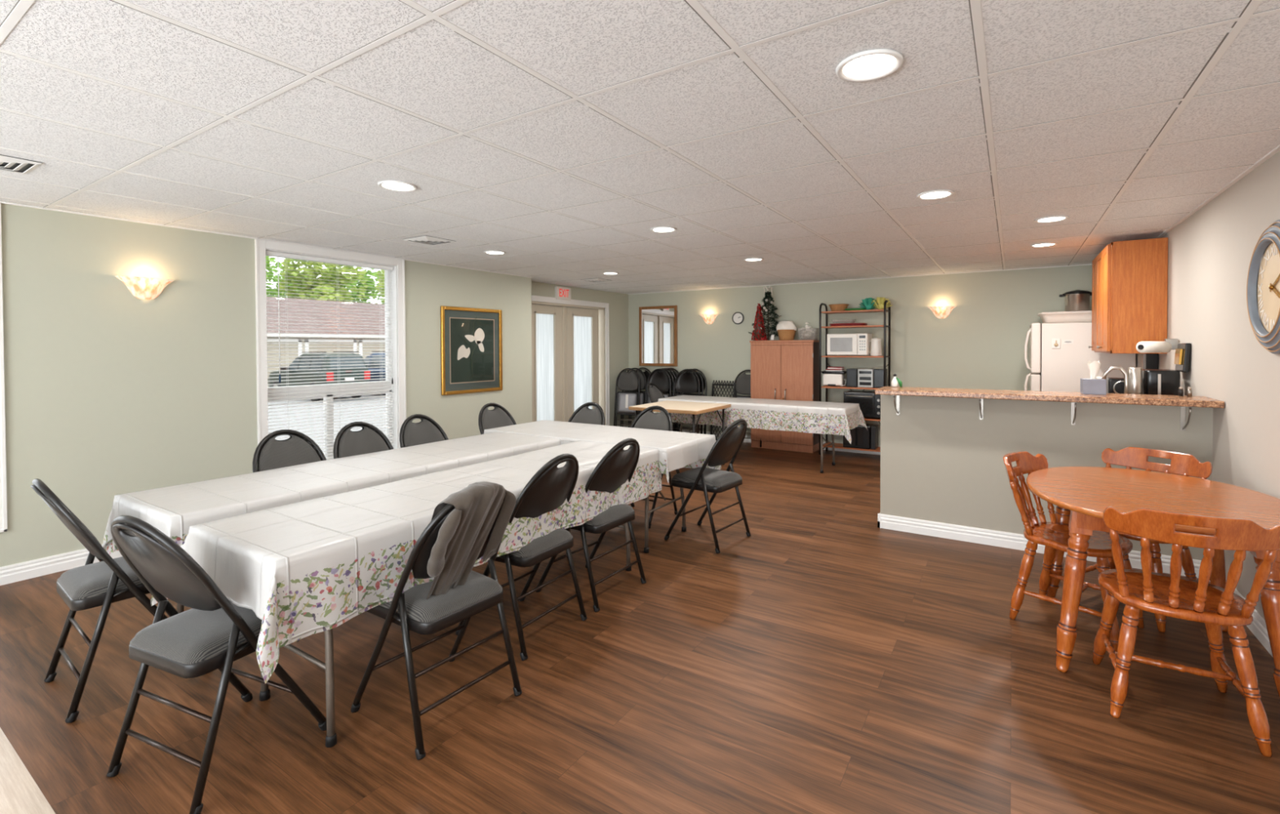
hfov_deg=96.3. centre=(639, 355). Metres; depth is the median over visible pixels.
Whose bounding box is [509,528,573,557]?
seat cushion
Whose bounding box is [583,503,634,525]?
seat cushion
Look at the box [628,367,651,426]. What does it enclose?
folded chair
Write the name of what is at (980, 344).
wall
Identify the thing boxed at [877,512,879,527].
baseboard
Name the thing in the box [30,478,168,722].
folding chair
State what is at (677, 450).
tablecloth
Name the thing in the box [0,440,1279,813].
floor
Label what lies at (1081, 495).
table
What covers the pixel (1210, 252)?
wall
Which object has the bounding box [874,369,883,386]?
grille
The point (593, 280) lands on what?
ceiling vent
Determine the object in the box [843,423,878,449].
box
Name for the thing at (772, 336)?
card
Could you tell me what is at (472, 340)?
print
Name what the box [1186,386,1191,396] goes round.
shaker
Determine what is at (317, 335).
building
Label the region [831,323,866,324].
tray
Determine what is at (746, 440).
baseboard
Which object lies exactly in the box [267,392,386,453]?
ground
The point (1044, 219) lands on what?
diffuser
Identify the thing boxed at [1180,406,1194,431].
bracket
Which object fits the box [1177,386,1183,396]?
shaker
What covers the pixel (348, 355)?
suv
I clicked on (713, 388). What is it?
gate
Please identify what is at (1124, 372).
kitchen faucet
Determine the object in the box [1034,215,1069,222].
recessed light
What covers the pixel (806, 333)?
bunch
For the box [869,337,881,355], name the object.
pitcher
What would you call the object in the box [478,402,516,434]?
folding chair
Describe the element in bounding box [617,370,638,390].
cushion
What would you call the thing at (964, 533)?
baseboard
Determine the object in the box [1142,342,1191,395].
coffee maker
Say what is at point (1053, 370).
refrigerator
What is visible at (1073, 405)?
bracket
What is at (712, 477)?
seat cushion
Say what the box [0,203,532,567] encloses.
wall
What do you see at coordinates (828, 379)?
toaster
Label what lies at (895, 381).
bottle
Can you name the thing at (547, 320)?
door
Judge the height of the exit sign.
0.180 m
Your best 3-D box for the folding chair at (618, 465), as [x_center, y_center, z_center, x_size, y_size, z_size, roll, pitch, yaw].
[-0.265,0.921,3.373,0.524,0.914,0.475,0,1,35]
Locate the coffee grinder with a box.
[1106,377,1124,393]
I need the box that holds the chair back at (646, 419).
[633,408,669,431]
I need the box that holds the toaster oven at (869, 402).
[843,390,880,418]
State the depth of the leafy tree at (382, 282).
41.47 m
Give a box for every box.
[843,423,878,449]
[1080,360,1106,395]
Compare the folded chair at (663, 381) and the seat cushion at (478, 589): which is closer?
the seat cushion at (478, 589)
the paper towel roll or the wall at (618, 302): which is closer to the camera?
the paper towel roll
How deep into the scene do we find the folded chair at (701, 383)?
8.50 m
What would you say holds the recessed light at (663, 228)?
in the ceiling
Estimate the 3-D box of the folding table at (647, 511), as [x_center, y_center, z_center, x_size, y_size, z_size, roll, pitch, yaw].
[-0.355,0.991,4.543,1.660,0.728,0.660,0,1,33]
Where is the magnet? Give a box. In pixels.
[1052,338,1060,348]
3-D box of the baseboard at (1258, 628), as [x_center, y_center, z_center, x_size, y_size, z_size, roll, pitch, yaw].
[1.439,1.355,0.382,0.017,0.107,7.370,0,1,33]
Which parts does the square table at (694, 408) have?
leg, leg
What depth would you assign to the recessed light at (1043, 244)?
5.02 m
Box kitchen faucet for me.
[1102,366,1128,393]
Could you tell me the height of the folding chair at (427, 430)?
0.914 m
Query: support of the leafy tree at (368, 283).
on the ground
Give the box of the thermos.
[1127,367,1142,394]
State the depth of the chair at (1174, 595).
2.10 m
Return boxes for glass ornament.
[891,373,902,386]
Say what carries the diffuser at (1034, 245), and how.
attached to the recessed light at (1043, 244)
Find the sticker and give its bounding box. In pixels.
[1062,339,1073,344]
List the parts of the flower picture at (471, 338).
flower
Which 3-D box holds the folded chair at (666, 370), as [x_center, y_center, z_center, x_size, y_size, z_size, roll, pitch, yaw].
[0.322,0.737,8.791,0.465,1.080,0.118,0,1,33]
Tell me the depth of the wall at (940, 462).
4.08 m
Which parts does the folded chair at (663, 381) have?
backrest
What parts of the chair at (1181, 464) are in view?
leg, seat, crest rail, leg, leg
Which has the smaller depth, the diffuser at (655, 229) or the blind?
the diffuser at (655, 229)
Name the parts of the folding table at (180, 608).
leg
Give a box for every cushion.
[57,556,143,599]
[129,600,262,663]
[380,570,502,622]
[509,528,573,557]
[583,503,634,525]
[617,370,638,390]
[629,370,644,390]
[648,384,663,402]
[671,466,742,486]
[735,372,751,394]
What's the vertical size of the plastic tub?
0.114 m
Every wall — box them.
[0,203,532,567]
[531,281,628,426]
[628,264,1092,446]
[880,394,1213,559]
[1135,151,1279,620]
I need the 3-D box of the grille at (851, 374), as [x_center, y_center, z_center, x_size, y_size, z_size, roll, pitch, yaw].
[2.710,0.289,7.341,0.114,0.210,0.008,0,1,33]
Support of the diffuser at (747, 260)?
attached to the recessed light at (747, 259)
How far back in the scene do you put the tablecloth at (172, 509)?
2.91 m
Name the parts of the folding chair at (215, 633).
leg, backrest, leg, frame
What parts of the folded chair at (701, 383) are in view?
backrest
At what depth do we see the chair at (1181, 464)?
3.15 m
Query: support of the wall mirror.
attached to the wall at (980, 344)
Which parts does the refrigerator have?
handle, handle, fridge door, freezer door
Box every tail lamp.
[325,372,333,381]
[364,370,370,379]
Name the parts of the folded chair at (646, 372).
backrest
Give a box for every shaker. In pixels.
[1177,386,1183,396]
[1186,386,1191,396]
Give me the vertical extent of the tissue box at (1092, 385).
0.222 m
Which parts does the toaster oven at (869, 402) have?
handle, door glass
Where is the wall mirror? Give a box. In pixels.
[639,305,677,366]
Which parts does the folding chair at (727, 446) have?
leg, backrest, leg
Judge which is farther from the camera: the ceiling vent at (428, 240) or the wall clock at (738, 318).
the wall clock at (738, 318)
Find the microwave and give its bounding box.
[826,333,871,355]
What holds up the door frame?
attached to the wall at (618, 302)
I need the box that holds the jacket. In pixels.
[426,481,515,599]
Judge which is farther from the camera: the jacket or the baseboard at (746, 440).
the baseboard at (746, 440)
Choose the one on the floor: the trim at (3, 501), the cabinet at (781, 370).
the cabinet at (781, 370)
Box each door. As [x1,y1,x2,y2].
[531,304,563,422]
[566,306,599,422]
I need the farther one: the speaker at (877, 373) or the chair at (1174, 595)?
the speaker at (877, 373)
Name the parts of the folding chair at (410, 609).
leg, backrest, leg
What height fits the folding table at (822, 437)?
0.735 m
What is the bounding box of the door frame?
[531,295,609,425]
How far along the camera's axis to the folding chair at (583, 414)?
5.32 m
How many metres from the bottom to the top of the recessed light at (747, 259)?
0.010 m
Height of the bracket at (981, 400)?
0.171 m
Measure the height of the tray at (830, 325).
0.009 m
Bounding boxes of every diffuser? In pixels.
[382,182,413,190]
[486,251,502,253]
[653,227,673,231]
[746,258,760,261]
[843,54,895,78]
[920,191,950,198]
[1033,244,1053,246]
[1038,217,1064,222]
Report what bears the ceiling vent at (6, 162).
in the ceiling
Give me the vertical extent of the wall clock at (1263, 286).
0.600 m
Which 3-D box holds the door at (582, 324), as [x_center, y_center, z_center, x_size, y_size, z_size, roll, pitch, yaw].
[-0.873,0.286,8.752,0.055,2.000,0.770,0,1,33]
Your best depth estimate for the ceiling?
2.30 m
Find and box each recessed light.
[377,180,417,191]
[484,250,506,254]
[602,271,618,275]
[650,226,676,232]
[743,257,764,261]
[835,48,903,82]
[916,189,954,199]
[1030,242,1057,247]
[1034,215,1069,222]
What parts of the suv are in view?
roof rail, roof rail, number plate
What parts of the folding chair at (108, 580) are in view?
backrest, leg, leg, frame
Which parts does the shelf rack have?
frame, shelf, shelf, shelf, shelf, shelf, shelf, frame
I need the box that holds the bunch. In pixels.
[800,322,813,337]
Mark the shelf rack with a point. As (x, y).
(826, 312)
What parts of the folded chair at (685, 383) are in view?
backrest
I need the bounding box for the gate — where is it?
[710,380,737,439]
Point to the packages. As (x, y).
(829, 368)
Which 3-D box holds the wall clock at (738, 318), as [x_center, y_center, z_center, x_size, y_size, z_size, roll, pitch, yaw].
[1.460,-0.556,8.539,0.184,0.184,0.034,0,1,33]
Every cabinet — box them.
[749,339,819,453]
[1088,237,1168,353]
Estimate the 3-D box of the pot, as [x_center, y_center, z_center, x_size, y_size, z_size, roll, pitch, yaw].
[4.594,-0.549,6.022,0.220,0.185,0.220,0,1,33]
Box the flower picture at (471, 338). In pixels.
[440,306,502,395]
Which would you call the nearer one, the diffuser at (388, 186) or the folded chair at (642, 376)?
the diffuser at (388, 186)
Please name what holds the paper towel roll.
attached to the wall at (1210, 252)
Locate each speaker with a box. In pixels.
[846,368,859,386]
[873,368,887,387]
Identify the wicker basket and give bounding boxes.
[777,329,795,340]
[828,303,848,311]
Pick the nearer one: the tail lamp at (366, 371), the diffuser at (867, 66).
the diffuser at (867, 66)
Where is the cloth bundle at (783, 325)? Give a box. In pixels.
[776,320,796,330]
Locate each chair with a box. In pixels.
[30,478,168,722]
[106,515,326,813]
[252,429,326,472]
[333,421,393,458]
[351,493,522,759]
[399,413,448,448]
[455,453,586,660]
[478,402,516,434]
[535,437,646,612]
[568,402,604,425]
[613,368,639,426]
[620,367,646,426]
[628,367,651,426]
[630,405,678,528]
[645,368,671,412]
[647,382,682,431]
[657,368,674,431]
[659,368,676,394]
[662,368,679,426]
[664,418,751,553]
[672,368,700,431]
[675,368,703,433]
[678,368,706,434]
[733,369,761,447]
[1003,451,1144,652]
[1085,446,1212,631]
[1092,506,1279,756]
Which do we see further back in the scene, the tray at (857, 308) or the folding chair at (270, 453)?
the tray at (857, 308)
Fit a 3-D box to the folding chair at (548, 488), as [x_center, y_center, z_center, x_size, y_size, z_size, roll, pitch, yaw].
[-0.575,0.929,2.896,0.524,0.914,0.475,0,1,32]
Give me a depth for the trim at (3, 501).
3.45 m
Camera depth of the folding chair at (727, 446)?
4.12 m
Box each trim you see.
[0,203,7,532]
[254,239,406,448]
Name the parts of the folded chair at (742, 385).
backrest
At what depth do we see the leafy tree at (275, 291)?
41.11 m
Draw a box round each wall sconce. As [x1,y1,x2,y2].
[115,275,173,299]
[699,314,718,324]
[927,305,955,318]
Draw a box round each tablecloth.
[102,431,560,555]
[150,440,662,683]
[483,419,720,483]
[653,395,867,443]
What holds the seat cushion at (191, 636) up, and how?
on the folding chair at (215, 633)
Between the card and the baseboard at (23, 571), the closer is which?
the baseboard at (23, 571)
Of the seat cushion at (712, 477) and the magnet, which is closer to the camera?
the seat cushion at (712, 477)
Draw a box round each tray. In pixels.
[821,370,846,373]
[830,323,867,326]
[830,324,867,325]
[830,324,867,326]
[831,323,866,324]
[844,307,866,311]
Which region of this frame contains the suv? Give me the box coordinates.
[267,351,370,401]
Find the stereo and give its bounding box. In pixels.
[857,366,887,387]
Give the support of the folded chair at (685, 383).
on the floor
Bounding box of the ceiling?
[0,0,1279,294]
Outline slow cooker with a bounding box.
[1058,289,1092,311]
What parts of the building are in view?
door trim, door trim, door trim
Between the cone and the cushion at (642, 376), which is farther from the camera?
the cushion at (642, 376)
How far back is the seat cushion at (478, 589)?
2.16 m
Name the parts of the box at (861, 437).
panel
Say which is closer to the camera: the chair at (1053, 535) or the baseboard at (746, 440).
the chair at (1053, 535)
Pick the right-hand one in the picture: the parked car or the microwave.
the microwave
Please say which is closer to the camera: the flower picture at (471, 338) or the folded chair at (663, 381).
the flower picture at (471, 338)
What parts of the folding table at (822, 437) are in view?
leg, leg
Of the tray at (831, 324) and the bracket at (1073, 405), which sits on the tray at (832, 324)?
the tray at (831, 324)
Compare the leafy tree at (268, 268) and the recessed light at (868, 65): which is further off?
the leafy tree at (268, 268)
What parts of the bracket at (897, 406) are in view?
wall plate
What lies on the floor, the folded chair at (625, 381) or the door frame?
the folded chair at (625, 381)
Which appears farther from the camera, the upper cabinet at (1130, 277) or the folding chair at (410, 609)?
the upper cabinet at (1130, 277)
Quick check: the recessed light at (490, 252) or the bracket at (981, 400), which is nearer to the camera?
the bracket at (981, 400)
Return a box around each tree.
[266,255,304,297]
[266,256,272,277]
[275,257,368,302]
[283,268,384,304]
[375,269,384,302]
[747,285,781,340]
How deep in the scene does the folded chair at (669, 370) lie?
8.80 m
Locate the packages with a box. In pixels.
[825,366,844,371]
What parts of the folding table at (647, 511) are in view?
leg, leg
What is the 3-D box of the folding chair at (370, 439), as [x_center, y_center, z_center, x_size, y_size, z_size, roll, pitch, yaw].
[-1.780,0.920,3.880,0.524,0.914,0.475,0,1,33]
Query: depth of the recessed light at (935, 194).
3.34 m
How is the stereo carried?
on the shelf rack
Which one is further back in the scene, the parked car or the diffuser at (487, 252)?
the parked car
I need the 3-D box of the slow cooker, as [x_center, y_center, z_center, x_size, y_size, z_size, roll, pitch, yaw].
[4.594,-0.573,6.021,0.256,0.233,0.256,0,1,-13]
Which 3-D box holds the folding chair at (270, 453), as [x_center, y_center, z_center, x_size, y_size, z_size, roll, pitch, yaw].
[-2.060,0.927,3.504,0.524,0.914,0.475,0,1,33]
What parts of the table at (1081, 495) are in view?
leg, leg, leg, leg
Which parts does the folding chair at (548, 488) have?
leg, backrest, leg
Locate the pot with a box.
[1064,293,1089,311]
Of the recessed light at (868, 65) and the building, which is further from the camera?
the building
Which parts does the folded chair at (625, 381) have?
backrest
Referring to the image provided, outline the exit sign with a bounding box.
[555,286,570,300]
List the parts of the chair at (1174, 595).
leg, leg, seat, crest rail, leg, leg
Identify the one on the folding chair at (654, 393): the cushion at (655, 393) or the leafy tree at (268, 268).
the cushion at (655, 393)
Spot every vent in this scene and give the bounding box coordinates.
[0,154,42,173]
[402,235,455,245]
[581,278,612,282]
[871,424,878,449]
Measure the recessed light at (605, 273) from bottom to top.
0.010 m
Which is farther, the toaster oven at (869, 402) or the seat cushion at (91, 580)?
the toaster oven at (869, 402)
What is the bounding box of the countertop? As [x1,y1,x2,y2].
[875,386,1224,408]
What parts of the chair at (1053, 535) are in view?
leg, crest rail, leg, seat, leg, leg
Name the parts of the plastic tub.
lid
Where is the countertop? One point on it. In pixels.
(1073, 397)
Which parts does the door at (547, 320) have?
pane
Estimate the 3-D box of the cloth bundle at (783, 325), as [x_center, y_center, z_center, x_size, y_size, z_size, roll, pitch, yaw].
[2.023,-0.411,7.902,0.213,0.136,0.242,-1,1,-29]
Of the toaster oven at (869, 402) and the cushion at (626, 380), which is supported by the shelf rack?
the toaster oven at (869, 402)
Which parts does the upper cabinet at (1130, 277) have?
door, door, frame, door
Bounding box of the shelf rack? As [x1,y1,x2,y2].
[818,300,890,454]
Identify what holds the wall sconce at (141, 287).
attached to the wall at (110, 392)
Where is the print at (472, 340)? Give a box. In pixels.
[450,318,493,382]
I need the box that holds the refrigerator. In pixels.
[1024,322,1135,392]
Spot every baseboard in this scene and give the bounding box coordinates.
[0,544,122,585]
[629,426,880,454]
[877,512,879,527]
[877,513,1201,577]
[1208,577,1272,656]
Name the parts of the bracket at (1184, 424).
wall plate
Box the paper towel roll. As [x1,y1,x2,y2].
[1136,338,1177,352]
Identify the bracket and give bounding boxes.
[893,395,899,414]
[979,398,983,419]
[1071,402,1076,425]
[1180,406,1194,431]
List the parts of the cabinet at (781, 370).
door, door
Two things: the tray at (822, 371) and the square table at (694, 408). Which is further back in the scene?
the tray at (822, 371)
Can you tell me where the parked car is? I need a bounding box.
[364,351,386,395]
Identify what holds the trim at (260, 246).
attached to the wall at (110, 392)
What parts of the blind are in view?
ladder cord, ladder cord, ladder cord, lift cord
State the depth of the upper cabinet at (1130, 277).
4.60 m
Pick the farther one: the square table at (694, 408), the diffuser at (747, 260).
the square table at (694, 408)
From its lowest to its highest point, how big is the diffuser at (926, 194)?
0.005 m
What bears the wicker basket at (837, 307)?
on the shelf rack
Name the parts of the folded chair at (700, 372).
backrest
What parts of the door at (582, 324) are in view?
pane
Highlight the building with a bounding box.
[266,296,385,386]
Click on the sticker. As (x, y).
(1064, 341)
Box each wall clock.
[732,311,744,324]
[1246,219,1279,353]
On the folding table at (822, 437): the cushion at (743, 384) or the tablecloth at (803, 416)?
the tablecloth at (803, 416)
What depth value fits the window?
5.67 m
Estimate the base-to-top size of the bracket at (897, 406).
0.171 m
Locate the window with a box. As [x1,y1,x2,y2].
[266,248,398,459]
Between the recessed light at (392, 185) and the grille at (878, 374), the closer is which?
the recessed light at (392, 185)
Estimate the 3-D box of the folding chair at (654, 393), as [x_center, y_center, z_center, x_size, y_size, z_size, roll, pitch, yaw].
[0.366,0.849,8.149,0.524,0.914,0.475,0,1,29]
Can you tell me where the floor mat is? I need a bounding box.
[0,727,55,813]
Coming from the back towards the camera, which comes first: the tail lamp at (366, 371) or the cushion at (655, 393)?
the tail lamp at (366, 371)
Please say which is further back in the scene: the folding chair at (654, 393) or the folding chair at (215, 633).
the folding chair at (654, 393)
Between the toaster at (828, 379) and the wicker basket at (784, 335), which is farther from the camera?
the wicker basket at (784, 335)
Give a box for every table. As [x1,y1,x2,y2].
[177,603,222,673]
[259,522,631,747]
[628,400,730,464]
[644,468,686,553]
[680,422,835,473]
[1026,466,1279,697]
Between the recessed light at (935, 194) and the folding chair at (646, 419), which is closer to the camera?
the recessed light at (935, 194)
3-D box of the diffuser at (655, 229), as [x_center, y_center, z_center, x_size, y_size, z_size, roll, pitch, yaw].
[0.178,-0.947,4.318,0.154,0.005,0.154,0,1,33]
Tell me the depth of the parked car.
23.09 m
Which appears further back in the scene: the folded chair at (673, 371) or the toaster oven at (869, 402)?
the folded chair at (673, 371)
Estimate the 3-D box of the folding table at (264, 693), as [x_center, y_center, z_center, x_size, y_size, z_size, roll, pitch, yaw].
[-0.800,1.012,2.984,0.615,0.735,2.300,0,1,33]
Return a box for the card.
[770,334,774,340]
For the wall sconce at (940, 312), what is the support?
attached to the wall at (980, 344)
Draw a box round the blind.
[266,250,394,458]
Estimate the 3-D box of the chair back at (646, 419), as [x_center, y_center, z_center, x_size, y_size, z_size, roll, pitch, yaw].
[0.103,0.628,4.949,0.370,0.313,0.174,0,1,33]
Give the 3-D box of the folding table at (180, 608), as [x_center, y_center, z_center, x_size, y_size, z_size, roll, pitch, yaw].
[-1.510,1.008,3.446,0.620,0.735,2.300,0,1,33]
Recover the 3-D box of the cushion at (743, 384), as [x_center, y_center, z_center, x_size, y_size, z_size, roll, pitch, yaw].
[1.537,0.396,8.179,0.370,0.312,0.017,0,-4,33]
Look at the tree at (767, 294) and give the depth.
8.06 m
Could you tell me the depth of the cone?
8.04 m
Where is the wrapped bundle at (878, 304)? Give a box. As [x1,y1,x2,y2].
[858,297,892,310]
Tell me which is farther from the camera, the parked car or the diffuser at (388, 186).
the parked car
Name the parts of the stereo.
cassette door, cassette door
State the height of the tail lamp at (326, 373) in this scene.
0.360 m
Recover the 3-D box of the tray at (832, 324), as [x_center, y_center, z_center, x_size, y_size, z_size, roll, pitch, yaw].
[2.708,-0.397,7.442,0.440,0.033,0.220,0,1,33]
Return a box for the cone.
[751,303,767,340]
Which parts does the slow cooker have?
lid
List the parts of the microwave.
door, control panel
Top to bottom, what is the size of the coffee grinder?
0.270 m
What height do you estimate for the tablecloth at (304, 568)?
0.316 m
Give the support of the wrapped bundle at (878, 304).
on the shelf rack
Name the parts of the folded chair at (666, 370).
backrest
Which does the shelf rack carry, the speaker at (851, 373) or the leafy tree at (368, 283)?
the speaker at (851, 373)
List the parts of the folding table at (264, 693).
leg, leg, leg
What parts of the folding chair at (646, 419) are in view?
backrest, leg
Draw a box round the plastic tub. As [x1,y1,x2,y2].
[1037,311,1092,323]
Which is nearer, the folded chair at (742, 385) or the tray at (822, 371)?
the tray at (822, 371)
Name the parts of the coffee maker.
lid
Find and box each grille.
[847,369,856,386]
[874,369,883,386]
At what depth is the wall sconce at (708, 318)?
8.76 m
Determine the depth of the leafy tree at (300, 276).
37.26 m
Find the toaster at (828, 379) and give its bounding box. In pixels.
[822,373,846,386]

